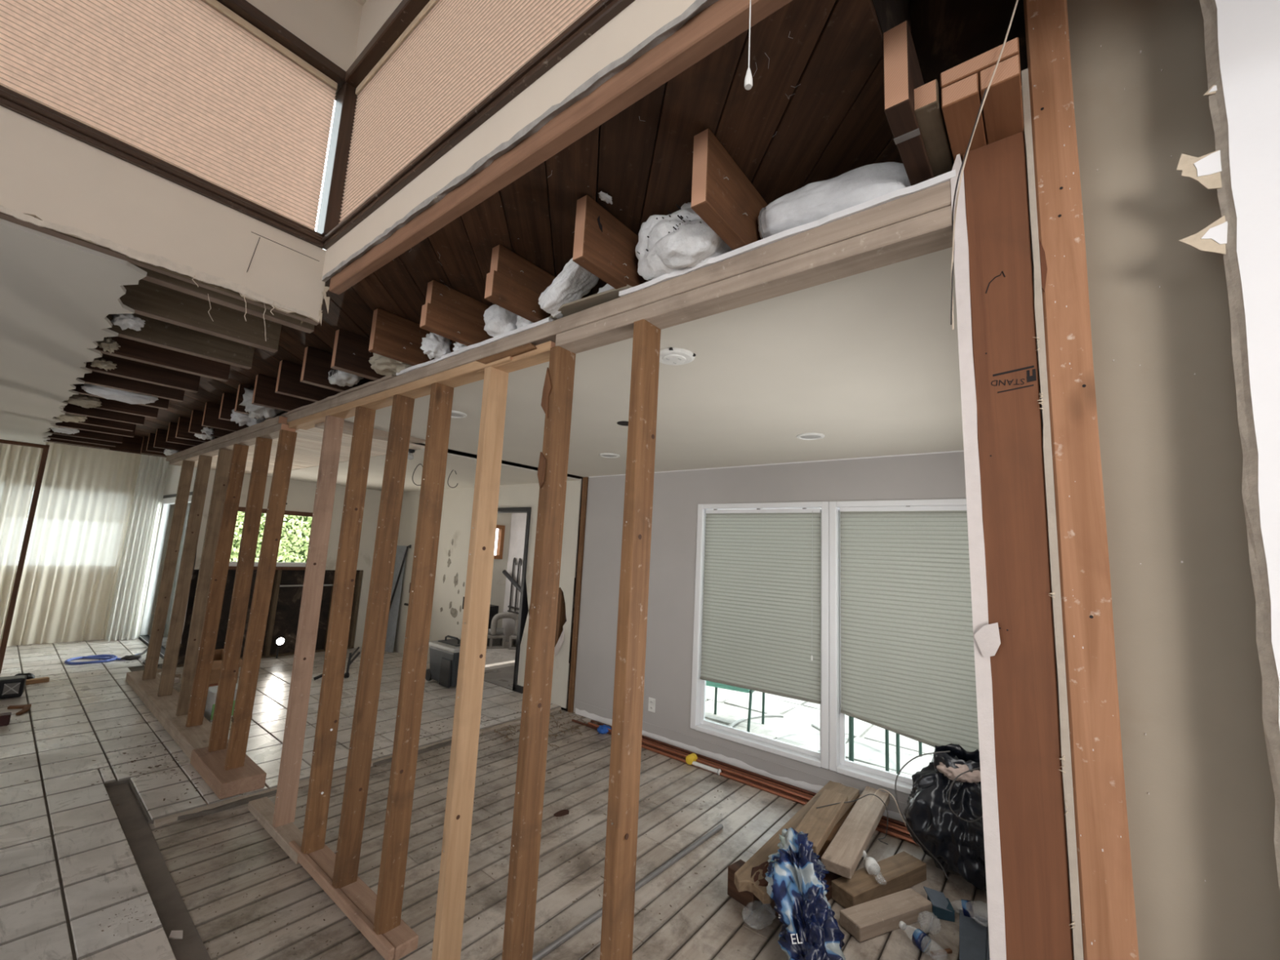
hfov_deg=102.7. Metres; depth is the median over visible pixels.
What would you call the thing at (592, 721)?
copper pipe
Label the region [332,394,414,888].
stud
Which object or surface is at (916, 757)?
wire loop
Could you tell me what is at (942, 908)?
box
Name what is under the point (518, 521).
wall
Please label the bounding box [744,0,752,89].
pull cord
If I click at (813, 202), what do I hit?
insulation
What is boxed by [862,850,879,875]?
plastic bottle
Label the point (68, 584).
sheer curtain
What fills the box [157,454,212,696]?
stud
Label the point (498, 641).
cinder block
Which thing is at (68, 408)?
joist
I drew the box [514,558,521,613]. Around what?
gas pipe
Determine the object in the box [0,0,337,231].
cellular shade
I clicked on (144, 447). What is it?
joist
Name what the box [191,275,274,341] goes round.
torn fibres
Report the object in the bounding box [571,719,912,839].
copper pipe
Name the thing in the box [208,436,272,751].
stud
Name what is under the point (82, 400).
insulation batt
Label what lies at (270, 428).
plate
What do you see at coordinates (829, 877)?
plank
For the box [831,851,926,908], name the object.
wood block
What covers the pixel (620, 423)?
recessed light
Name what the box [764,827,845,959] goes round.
plastic bag
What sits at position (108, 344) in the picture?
insulation batt
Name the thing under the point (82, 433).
joist
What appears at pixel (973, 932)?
board
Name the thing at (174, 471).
sliding door
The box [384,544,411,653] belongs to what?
panel
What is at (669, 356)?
smoke detector base
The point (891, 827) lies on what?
copper pipe
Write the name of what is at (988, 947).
board
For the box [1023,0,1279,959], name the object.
wall
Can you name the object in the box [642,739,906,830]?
copper pipe
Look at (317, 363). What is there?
joist
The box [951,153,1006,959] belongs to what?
wall
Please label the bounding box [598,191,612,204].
fibre wisp
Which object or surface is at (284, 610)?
wall
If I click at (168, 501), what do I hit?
door
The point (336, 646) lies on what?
stud
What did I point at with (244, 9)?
trim
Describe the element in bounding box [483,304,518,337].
insulation batt
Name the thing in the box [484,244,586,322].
joist
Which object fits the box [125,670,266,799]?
plate
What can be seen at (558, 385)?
stud
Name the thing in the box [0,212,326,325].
torn drywall edge
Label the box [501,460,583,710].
door frame
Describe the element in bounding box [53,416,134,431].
joist
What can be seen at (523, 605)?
door frame
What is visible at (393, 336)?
joist
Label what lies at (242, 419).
insulation batt
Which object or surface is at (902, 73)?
joist
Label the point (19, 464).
sheer curtain
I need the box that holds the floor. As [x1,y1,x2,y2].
[0,638,988,959]
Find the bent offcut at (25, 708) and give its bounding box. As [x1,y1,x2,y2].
[7,704,31,715]
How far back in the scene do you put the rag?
4.51 m
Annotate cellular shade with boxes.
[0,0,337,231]
[338,0,599,223]
[700,507,821,704]
[840,505,979,751]
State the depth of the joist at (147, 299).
2.16 m
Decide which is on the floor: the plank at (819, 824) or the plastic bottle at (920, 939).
the plastic bottle at (920, 939)
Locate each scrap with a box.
[208,683,217,686]
[549,284,632,319]
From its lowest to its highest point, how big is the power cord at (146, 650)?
0.098 m
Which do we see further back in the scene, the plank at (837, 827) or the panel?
the panel
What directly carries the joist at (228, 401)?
on the plate at (270, 428)
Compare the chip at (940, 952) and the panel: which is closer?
the chip at (940, 952)
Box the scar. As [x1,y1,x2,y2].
[315,420,425,443]
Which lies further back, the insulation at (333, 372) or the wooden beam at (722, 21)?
the insulation at (333, 372)
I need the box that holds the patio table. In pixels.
[848,715,922,774]
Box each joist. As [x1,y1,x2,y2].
[46,433,116,446]
[46,438,110,449]
[48,427,123,443]
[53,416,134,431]
[54,421,136,437]
[62,403,145,425]
[63,393,159,418]
[71,383,168,409]
[78,371,185,402]
[85,353,200,392]
[94,336,230,382]
[106,313,254,369]
[120,279,281,352]
[132,263,314,333]
[140,435,168,456]
[146,432,180,453]
[153,428,195,451]
[165,422,204,445]
[175,416,217,442]
[188,409,233,437]
[201,401,248,431]
[218,392,267,422]
[234,384,288,418]
[251,373,315,411]
[275,360,341,402]
[299,346,374,391]
[330,328,386,380]
[368,307,455,365]
[419,280,493,346]
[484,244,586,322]
[572,194,648,288]
[690,128,767,249]
[882,20,933,186]
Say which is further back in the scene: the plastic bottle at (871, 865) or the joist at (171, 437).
the joist at (171, 437)
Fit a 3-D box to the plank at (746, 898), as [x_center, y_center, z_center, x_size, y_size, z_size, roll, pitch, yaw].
[0.504,1.919,2.427,0.100,0.126,0.150,10,-11,-41]
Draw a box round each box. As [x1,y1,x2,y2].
[204,683,238,721]
[208,648,242,684]
[923,886,955,922]
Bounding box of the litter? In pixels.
[493,710,597,747]
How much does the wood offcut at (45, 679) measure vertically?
0.040 m
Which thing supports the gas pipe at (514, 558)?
attached to the wall at (518, 521)
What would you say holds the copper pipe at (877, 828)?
on the floor
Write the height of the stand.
0.270 m
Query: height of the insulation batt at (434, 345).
0.133 m
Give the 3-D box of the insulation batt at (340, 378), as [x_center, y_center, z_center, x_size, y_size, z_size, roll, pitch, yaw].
[-1.640,-0.569,2.841,0.274,0.100,0.136,-3,-10,38]
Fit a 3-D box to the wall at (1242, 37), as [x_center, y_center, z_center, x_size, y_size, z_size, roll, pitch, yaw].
[1.968,0.087,-0.096,2.807,3.200,0.012,-3,-10,38]
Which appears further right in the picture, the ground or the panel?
the ground
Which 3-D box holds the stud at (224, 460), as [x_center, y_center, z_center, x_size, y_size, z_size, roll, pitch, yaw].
[-3.631,0.813,4.276,0.071,2.176,0.096,-3,-10,38]
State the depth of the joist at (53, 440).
5.54 m
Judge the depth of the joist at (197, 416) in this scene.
4.53 m
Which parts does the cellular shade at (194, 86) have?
rail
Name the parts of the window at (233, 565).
sill rail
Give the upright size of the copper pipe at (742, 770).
0.020 m
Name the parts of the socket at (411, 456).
bulb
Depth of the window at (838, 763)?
3.54 m
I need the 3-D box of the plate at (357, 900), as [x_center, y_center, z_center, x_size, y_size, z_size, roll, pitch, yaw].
[-1.330,1.845,2.309,1.060,0.056,0.122,-3,-10,38]
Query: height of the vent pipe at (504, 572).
0.479 m
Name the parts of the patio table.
leg, leg, leg, leg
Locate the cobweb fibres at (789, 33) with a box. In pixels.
[408,32,799,288]
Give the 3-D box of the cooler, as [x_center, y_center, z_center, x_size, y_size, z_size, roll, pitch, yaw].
[-2.111,2.028,5.789,0.606,0.513,0.380,-3,-10,38]
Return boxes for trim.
[0,84,324,248]
[216,0,346,87]
[316,82,357,235]
[321,0,635,249]
[343,0,430,88]
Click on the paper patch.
(988, 637)
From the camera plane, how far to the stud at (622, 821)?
1.47 m
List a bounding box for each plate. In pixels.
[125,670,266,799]
[165,415,296,466]
[247,796,302,864]
[285,169,955,430]
[288,840,418,959]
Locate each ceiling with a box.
[0,218,146,444]
[133,0,1027,458]
[181,247,964,492]
[355,0,366,5]
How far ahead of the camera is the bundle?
6.04 m
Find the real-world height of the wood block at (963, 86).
0.075 m
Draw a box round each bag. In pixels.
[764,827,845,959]
[903,743,986,891]
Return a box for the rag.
[596,724,611,733]
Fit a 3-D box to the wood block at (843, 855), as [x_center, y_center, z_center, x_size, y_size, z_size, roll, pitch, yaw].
[1.234,1.939,2.872,0.140,0.050,1.008,-3,-9,35]
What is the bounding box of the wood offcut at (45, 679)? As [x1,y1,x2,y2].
[25,676,49,684]
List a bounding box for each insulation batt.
[50,426,79,434]
[56,413,87,422]
[66,394,102,408]
[80,382,158,404]
[90,358,116,370]
[95,337,120,353]
[110,313,145,331]
[164,448,178,455]
[194,426,214,439]
[230,408,265,426]
[239,387,287,420]
[328,368,363,386]
[368,352,412,376]
[420,332,451,359]
[453,342,466,351]
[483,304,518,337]
[515,315,533,328]
[537,257,599,319]
[597,284,613,293]
[635,202,733,280]
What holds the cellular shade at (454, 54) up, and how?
attached to the wall at (642, 25)
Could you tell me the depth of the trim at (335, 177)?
2.05 m
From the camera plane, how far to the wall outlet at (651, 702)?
4.46 m
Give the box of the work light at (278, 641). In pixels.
[274,636,284,658]
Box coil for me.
[64,652,142,664]
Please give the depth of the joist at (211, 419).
4.24 m
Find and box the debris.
[2,657,795,959]
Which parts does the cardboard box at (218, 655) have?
panel, panel, panel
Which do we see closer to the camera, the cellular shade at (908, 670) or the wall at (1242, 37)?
the wall at (1242, 37)
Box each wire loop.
[816,793,888,844]
[870,788,911,836]
[894,751,950,879]
[948,767,982,822]
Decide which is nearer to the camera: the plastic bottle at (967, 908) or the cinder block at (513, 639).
the plastic bottle at (967, 908)
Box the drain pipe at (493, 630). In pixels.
[488,612,518,635]
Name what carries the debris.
on the floor
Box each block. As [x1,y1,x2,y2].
[486,633,505,648]
[508,634,516,649]
[821,786,889,879]
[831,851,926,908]
[914,79,954,177]
[940,37,1024,165]
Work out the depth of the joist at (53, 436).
5.32 m
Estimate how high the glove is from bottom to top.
0.090 m
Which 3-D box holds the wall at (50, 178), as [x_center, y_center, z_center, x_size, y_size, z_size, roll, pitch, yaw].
[-2.005,-1.471,1.147,0.121,1.434,2.675,-3,-10,38]
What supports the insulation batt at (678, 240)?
on the plate at (918, 224)
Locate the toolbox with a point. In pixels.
(5, 717)
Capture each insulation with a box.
[328,368,337,376]
[757,161,911,239]
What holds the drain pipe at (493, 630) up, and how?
on the cinder block at (498, 641)
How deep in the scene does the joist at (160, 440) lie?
5.50 m
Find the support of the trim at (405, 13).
attached to the wall at (642, 25)
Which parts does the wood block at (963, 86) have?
plate, plate, plate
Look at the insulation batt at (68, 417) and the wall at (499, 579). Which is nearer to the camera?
the insulation batt at (68, 417)
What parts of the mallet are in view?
handle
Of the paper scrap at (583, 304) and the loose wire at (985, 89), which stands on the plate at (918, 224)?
the paper scrap at (583, 304)
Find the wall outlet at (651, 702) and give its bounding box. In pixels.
[648,697,655,712]
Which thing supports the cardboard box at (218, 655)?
on the floor
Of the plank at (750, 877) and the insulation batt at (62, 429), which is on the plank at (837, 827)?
the plank at (750, 877)
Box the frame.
[0,439,49,673]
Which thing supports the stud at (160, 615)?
on the plate at (193, 741)
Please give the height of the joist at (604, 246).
0.198 m
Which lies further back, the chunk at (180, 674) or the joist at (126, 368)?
the chunk at (180, 674)
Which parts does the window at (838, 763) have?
sash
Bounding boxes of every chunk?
[173,677,179,684]
[174,673,181,678]
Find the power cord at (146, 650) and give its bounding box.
[136,648,159,666]
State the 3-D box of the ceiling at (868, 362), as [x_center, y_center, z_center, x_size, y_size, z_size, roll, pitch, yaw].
[-1.530,-0.191,4.505,7.734,0.042,2.567,-3,-10,38]
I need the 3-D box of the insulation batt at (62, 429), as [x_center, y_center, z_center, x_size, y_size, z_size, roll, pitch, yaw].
[-5.335,-0.470,4.748,0.343,0.082,0.182,-3,-10,38]
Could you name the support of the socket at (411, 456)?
attached to the ceiling at (868, 362)
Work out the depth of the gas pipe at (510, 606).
8.31 m
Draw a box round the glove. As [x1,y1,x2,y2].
[14,672,35,679]
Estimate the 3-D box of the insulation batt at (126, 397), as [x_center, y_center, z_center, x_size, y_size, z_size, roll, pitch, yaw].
[-3.401,-0.568,3.355,0.199,0.108,0.363,-3,-10,38]
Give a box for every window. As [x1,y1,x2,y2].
[228,506,312,569]
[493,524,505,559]
[689,501,829,769]
[829,498,966,794]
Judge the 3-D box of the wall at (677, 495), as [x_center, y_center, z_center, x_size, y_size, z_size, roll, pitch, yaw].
[-0.721,1.090,5.337,7.850,2.450,0.160,-3,-10,38]
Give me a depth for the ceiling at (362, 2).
2.15 m
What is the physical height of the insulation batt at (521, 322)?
0.095 m
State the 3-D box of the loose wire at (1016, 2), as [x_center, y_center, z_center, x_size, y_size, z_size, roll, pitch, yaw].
[0.613,-0.586,0.951,0.069,0.556,0.193,4,-8,-7]
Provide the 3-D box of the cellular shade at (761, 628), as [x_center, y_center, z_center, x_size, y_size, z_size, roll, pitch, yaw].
[0.919,0.925,4.008,0.986,1.404,0.045,-3,-10,38]
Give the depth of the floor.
2.72 m
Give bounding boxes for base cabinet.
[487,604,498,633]
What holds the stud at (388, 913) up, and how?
on the plate at (357, 900)
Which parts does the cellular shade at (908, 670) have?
rail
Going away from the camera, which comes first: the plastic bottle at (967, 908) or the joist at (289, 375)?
the plastic bottle at (967, 908)
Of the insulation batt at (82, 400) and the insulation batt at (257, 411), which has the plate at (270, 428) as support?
the insulation batt at (257, 411)
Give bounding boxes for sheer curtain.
[0,442,142,646]
[0,443,42,639]
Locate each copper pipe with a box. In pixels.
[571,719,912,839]
[587,721,910,835]
[591,720,904,826]
[641,734,906,826]
[641,737,907,830]
[641,744,919,845]
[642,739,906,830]
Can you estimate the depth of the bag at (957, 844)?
2.64 m
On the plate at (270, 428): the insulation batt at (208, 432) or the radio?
the insulation batt at (208, 432)
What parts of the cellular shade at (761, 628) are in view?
rail, pull cord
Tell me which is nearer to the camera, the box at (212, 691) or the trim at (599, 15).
the trim at (599, 15)
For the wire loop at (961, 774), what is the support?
on the bag at (957, 844)
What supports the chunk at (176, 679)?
on the floor
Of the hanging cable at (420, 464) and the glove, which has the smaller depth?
the hanging cable at (420, 464)
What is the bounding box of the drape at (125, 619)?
[104,454,168,640]
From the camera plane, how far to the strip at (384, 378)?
2.99 m
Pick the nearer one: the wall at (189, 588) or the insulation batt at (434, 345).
the insulation batt at (434, 345)
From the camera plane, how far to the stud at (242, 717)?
3.35 m
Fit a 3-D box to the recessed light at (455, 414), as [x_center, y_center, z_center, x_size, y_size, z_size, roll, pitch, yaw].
[-1.091,-0.384,2.993,0.149,0.010,0.150,-3,-10,38]
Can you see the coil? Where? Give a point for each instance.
(107, 658)
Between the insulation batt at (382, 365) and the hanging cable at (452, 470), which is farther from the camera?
the hanging cable at (452, 470)
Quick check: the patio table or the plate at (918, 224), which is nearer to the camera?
the plate at (918, 224)
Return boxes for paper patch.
[973,622,1000,657]
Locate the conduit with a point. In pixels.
(543, 953)
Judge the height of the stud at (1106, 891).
3.200 m
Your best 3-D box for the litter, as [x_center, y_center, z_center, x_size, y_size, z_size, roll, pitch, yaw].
[-0.784,2.193,4.511,0.686,0.026,0.989,-3,-10,38]
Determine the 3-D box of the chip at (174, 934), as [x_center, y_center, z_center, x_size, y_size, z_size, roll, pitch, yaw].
[-1.836,1.804,2.029,0.072,0.007,0.040,3,-8,-2]
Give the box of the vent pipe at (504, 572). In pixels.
[502,569,520,592]
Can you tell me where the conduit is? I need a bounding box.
[532,823,723,959]
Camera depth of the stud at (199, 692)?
4.01 m
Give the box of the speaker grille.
[2,682,20,694]
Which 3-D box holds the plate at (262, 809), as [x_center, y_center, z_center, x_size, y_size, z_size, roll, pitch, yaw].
[-1.954,1.884,2.776,0.770,0.045,0.092,-3,-10,38]
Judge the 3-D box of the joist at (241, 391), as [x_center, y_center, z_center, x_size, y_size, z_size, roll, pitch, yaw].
[-2.575,-0.519,4.008,0.046,0.199,0.947,-3,-10,38]
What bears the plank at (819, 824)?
on the plank at (750, 877)
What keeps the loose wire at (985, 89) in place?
attached to the loose wire at (1016, 2)
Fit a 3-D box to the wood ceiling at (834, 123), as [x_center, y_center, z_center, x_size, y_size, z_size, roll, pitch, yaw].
[-2.321,-0.821,3.501,13.900,0.960,9.500,-3,-10,38]
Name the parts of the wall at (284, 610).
plate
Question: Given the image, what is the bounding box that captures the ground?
[704,685,934,777]
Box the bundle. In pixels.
[120,654,141,660]
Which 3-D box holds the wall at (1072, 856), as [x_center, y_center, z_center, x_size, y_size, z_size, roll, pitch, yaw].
[0.740,0.466,0.891,0.014,2.600,0.101,-3,-10,38]
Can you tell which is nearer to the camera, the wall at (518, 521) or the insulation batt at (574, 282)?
the insulation batt at (574, 282)
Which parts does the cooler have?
lid, handle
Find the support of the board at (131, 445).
attached to the wood ceiling at (834, 123)
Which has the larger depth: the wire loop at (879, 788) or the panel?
the panel
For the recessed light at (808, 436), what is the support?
in the ceiling at (868, 362)
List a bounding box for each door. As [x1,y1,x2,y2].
[138,464,196,635]
[138,491,192,658]
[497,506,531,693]
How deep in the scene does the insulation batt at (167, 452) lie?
5.62 m
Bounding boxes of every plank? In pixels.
[727,859,763,911]
[733,780,859,903]
[764,871,842,917]
[795,788,848,854]
[817,795,860,859]
[840,888,932,942]
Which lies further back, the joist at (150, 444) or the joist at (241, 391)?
the joist at (150, 444)
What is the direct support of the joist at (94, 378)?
attached to the wood ceiling at (834, 123)
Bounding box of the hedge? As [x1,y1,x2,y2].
[229,511,312,562]
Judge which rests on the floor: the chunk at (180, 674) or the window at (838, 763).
the chunk at (180, 674)
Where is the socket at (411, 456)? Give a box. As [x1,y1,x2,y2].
[407,448,414,459]
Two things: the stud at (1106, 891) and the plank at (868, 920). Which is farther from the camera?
the plank at (868, 920)
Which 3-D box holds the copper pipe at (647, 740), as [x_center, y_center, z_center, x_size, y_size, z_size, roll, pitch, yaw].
[0.918,2.167,3.667,2.704,0.020,0.022,-3,-10,38]
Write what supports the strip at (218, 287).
attached to the wall at (50, 178)
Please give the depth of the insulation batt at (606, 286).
1.77 m
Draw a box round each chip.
[168,929,182,938]
[930,948,952,955]
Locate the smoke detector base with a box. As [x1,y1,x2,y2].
[659,347,695,364]
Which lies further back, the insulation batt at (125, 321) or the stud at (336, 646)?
the stud at (336, 646)
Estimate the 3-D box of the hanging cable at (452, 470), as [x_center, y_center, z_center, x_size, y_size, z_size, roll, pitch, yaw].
[-1.876,-0.014,5.131,0.048,0.188,0.101,-3,-10,38]
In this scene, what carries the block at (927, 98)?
attached to the joist at (902, 73)
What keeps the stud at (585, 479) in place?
on the floor
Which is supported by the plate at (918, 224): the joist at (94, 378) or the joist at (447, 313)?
the joist at (447, 313)
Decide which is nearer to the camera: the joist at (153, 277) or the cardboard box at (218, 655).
the joist at (153, 277)
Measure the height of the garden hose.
0.024 m
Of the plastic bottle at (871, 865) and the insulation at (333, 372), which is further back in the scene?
the insulation at (333, 372)
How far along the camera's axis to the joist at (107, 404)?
3.83 m
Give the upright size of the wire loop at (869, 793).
0.153 m
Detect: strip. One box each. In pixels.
[125,255,306,319]
[263,373,397,421]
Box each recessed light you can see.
[451,410,466,417]
[599,453,619,457]
[617,421,628,426]
[795,432,824,439]
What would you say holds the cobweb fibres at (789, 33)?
hanging from the wood ceiling at (834, 123)
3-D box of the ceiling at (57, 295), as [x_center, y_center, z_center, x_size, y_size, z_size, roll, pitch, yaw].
[-2.987,-0.886,0.729,11.500,0.014,4.175,-3,-10,38]
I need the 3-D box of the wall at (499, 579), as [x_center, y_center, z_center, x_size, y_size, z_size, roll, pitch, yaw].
[-2.564,1.540,8.321,0.100,2.200,2.298,-3,-10,38]
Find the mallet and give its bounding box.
[685,753,721,775]
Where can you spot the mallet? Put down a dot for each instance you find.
(691, 759)
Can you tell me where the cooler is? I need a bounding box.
[425,635,461,688]
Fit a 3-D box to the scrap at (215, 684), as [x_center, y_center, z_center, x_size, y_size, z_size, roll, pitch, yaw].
[-3.981,1.956,4.654,0.200,0.160,0.090,9,-10,-39]
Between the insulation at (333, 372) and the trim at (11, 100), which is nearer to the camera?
the trim at (11, 100)
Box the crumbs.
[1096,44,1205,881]
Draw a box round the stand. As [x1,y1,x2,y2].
[313,646,359,680]
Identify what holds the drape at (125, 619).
hanging from the sliding door at (174, 471)
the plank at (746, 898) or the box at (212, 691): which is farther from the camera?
the box at (212, 691)
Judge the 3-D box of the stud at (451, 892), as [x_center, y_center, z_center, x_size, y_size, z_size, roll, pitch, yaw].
[-0.644,0.689,1.960,0.073,2.316,0.096,-3,-10,38]
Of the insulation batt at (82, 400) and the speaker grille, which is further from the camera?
the speaker grille
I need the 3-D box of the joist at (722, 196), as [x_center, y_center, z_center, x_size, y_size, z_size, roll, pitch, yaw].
[1.003,-0.575,2.312,0.058,0.198,2.747,-3,-10,38]
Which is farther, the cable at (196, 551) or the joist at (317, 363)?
the cable at (196, 551)
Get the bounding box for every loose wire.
[950,88,986,324]
[951,0,1018,329]
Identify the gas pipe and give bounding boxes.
[507,605,519,609]
[508,557,516,610]
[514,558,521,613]
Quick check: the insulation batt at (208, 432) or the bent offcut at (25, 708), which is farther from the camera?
the insulation batt at (208, 432)
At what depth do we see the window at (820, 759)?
3.88 m
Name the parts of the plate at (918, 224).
drywall strip, drywall strip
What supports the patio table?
on the ground
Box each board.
[47,435,166,457]
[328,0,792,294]
[959,909,987,959]
[986,929,989,959]
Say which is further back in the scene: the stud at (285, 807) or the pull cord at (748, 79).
the stud at (285, 807)
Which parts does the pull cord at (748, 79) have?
knob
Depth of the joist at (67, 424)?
4.67 m
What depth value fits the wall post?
0.93 m
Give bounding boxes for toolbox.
[0,711,11,726]
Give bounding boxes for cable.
[191,551,196,575]
[412,463,422,485]
[447,470,457,488]
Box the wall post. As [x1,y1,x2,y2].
[962,131,1073,959]
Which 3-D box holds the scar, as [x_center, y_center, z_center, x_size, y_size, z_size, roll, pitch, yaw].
[-1.855,-0.326,3.600,0.140,0.065,0.730,-3,-10,38]
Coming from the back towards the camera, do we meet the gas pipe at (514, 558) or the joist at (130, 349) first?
the gas pipe at (514, 558)
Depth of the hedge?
10.29 m
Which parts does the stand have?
leg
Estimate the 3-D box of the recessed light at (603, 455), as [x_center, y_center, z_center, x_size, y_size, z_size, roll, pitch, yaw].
[-0.242,-0.192,4.054,0.163,0.010,0.164,-3,-10,38]
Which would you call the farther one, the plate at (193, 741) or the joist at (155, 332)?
the plate at (193, 741)
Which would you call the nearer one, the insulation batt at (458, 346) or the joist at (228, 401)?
the insulation batt at (458, 346)
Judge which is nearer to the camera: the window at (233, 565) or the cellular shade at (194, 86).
the cellular shade at (194, 86)
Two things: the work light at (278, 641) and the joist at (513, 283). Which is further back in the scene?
the work light at (278, 641)
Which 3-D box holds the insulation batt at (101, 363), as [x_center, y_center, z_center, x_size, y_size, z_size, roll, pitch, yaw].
[-2.893,-0.625,2.761,0.108,0.066,0.100,-3,-10,38]
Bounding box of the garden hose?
[729,713,820,751]
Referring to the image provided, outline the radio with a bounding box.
[0,675,26,698]
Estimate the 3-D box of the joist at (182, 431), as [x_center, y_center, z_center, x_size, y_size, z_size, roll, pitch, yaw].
[-4.048,-0.431,5.172,0.046,0.199,0.951,-3,-10,38]
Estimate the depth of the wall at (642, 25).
1.26 m
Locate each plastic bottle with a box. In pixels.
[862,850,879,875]
[898,920,931,952]
[960,898,974,918]
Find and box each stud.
[142,460,195,679]
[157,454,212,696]
[175,448,232,716]
[185,444,248,727]
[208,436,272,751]
[224,429,297,770]
[272,415,344,827]
[301,406,375,853]
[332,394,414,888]
[373,382,453,934]
[431,366,508,959]
[502,346,575,959]
[567,476,588,712]
[600,319,661,959]
[1023,0,1138,959]
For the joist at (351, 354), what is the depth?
2.63 m
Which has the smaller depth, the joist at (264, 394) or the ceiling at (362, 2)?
the ceiling at (362, 2)
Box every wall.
[0,0,362,324]
[177,469,381,666]
[180,588,190,643]
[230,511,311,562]
[321,0,718,281]
[393,451,966,822]
[489,512,511,628]
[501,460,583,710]
[502,513,526,642]
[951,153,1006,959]
[1021,68,1083,959]
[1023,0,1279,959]
[1176,0,1279,889]
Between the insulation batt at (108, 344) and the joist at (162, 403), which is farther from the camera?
the joist at (162, 403)
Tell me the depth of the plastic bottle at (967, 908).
2.36 m

